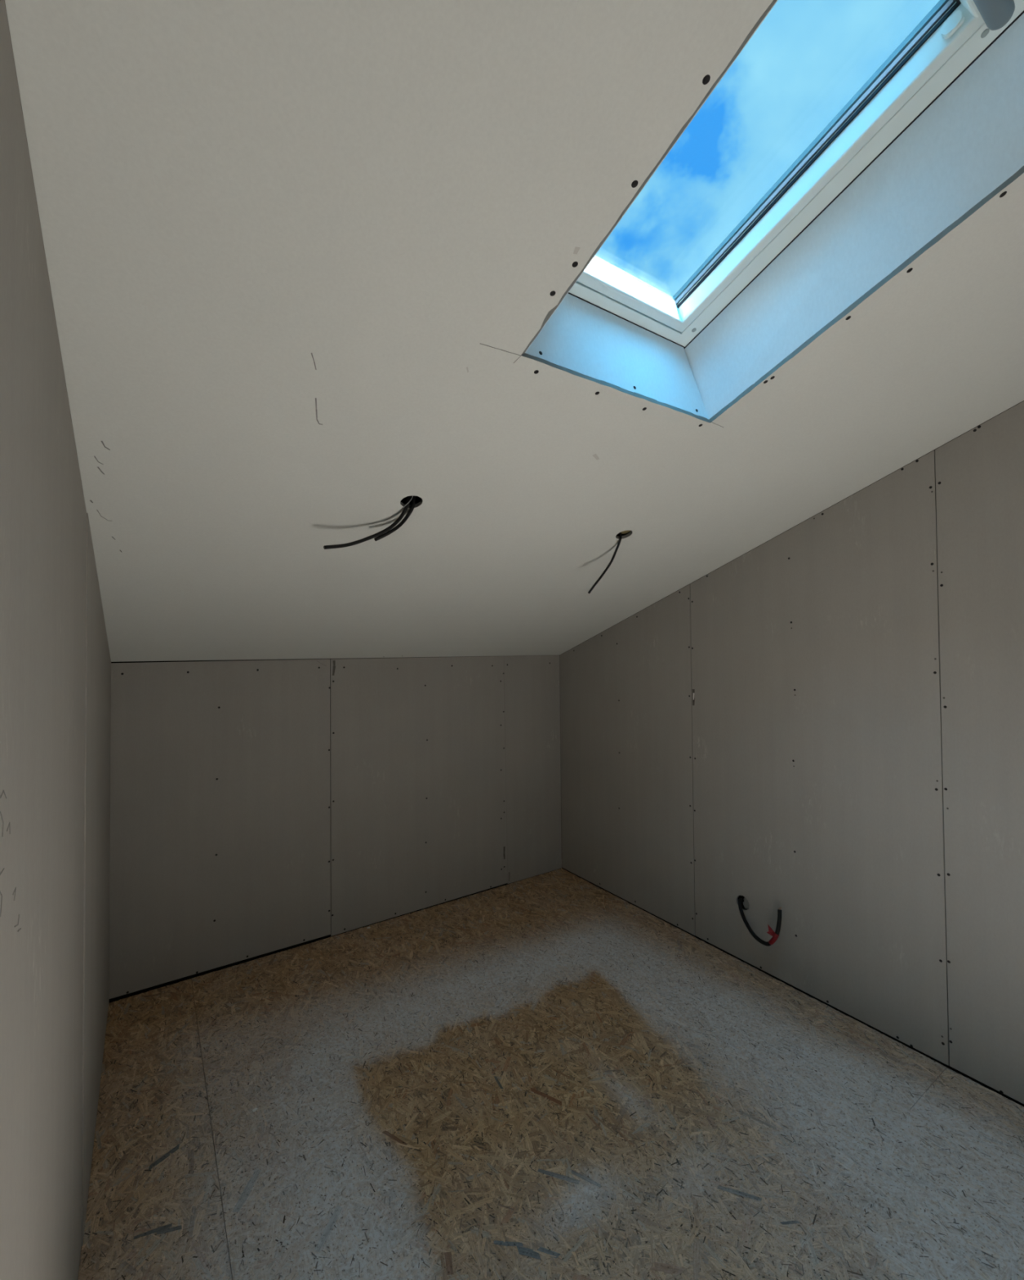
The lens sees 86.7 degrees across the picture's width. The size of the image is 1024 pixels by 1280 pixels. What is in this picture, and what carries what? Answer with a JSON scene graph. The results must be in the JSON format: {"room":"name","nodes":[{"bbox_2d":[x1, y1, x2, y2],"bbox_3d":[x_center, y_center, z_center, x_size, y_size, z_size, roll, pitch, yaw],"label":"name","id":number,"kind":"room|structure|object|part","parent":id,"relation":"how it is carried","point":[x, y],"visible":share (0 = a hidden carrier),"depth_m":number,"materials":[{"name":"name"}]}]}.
{"room":"construction site","nodes":[
{"label":"construction site","id":0,"kind":"room"},
{"bbox_2d":[0,0,111,1279],"bbox_3d":[-0.519,-0.118,0.458,0.095,3.424,4.734,0,-1,-34],"label":"wall","id":1,"kind":"structure","parent":0,"point":[55,661],"depth_m":0.82,"materials":[{"name":"grey paint"}]},
{"bbox_2d":[108,654,561,1003],"bbox_3d":[-0.729,0.724,3.085,2.707,1.846,0.093,0,-1,-34],"label":"wall","id":2,"kind":"structure","parent":0,"point":[260,808],"depth_m":2.81,"materials":[{"name":"grey paint"}]},
{"bbox_2d":[4,0,1023,662],"bbox_3d":[0.839,-1.175,0.772,3.107,2.434,6.540,0,-1,-34],"label":"ceiling","id":3,"kind":"structure","parent":0,"point":[305,260],"depth_m":1.11,"materials":[{"name":"white paint"}]},
{"bbox_2d":[323,496,409,549],"bbox_3d":[-0.442,-0.365,1.669,0.258,0.185,0.057,0,-1,-8],"label":"cable","id":4,"kind":"object","parent":3,"relation":"hanging from","point":[399,518],"visible":0.88,"depth_m":1.67,"materials":[{"name":"black plastic"}]},
{"bbox_2d":[373,495,415,541],"bbox_3d":[-0.364,-0.385,1.702,0.145,0.146,0.032,-1,-1,17],"label":"cable","id":5,"kind":"object","parent":3,"relation":"hanging from","point":[402,522],"visible":0.94,"depth_m":1.70,"materials":[{"name":"black plastic"}]},
{"bbox_2d":[587,532,621,593],"bbox_3d":[0.386,-0.323,2.226,0.156,0.260,0.037,-1,-1,38],"label":"cable","id":6,"kind":"object","parent":3,"relation":"hanging from","point":[620,533],"visible":0.96,"depth_m":2.23,"materials":[{"name":"black plastic"}]},
{"bbox_2d":[524,0,1023,419],"bbox_3d":[0.504,-0.919,1.094,0.688,0.563,0.898,0,-1,-34],"label":"window","id":7,"kind":"structure","parent":3,"relation":"attached to","point":[937,127],"depth_m":1.22,"materials":[{"name":"white"}]},
{"bbox_3d":[0.267,-0.890,1.417,0.573,0.098,0.068,0,-1,-34],"label":"frame rail","id":8,"kind":"part","parent":7,"relation":"part of","materials":[{"name":"white paint"}]},
{"bbox_3d":[0.289,-0.891,1.383,0.440,0.074,0.047,0,-1,-34],"label":"sash rail","id":9,"kind":"part","parent":7,"relation":"part of","materials":[{"name":"white paint"}]},
{"bbox_3d":[0.641,-1.010,1.228,0.031,0.300,0.703,0,-1,-34],"label":"sash rail","id":10,"kind":"part","parent":7,"relation":"part of","materials":[{"name":"white paint"}]},
{"bbox_3d":[0.681,-1.023,1.260,0.062,0.351,0.797,0,-1,-34],"label":"frame rail","id":11,"kind":"part","parent":7,"relation":"part of","materials":[{"name":"white paint"}]},
{"bbox_3d":[0.653,-1.131,0.846,0.440,0.073,0.052,0,-1,-34],"label":"sash rail","id":12,"kind":"part","parent":7,"relation":"part of","materials":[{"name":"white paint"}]},
{"bbox_3d":[0.672,-1.158,0.818,0.573,0.098,0.068,0,-1,-34],"label":"frame rail","id":13,"kind":"part","parent":7,"relation":"part of","materials":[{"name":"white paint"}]},
{"bbox_2d":[77,868,1023,1279],"bbox_3d":[0.599,1.547,1.109,3.107,0.061,5.234,0,-1,-34],"label":"floor","id":14,"kind":"structure","parent":0,"point":[638,1099],"depth_m":1.73,"materials":[{"name":"grey"}]},
{"bbox_2d":[560,400,1023,1106],"bbox_3d":[1.634,-0.108,1.909,0.093,3.424,4.734,0,-1,-34],"label":"wall","id":15,"kind":"structure","parent":0,"point":[824,726],"depth_m":2.19,"materials":[{"name":"grey paint"}]},
{"bbox_2d":[737,897,781,946],"bbox_3d":[1.125,1.274,2.491,0.062,0.184,0.255,0,-1,-20],"label":"power cable","id":16,"kind":"object","parent":15,"relation":"attached to","point":[775,935],"visible":1,"depth_m":2.40,"materials":[{"name":"black plastic"}]}
]}

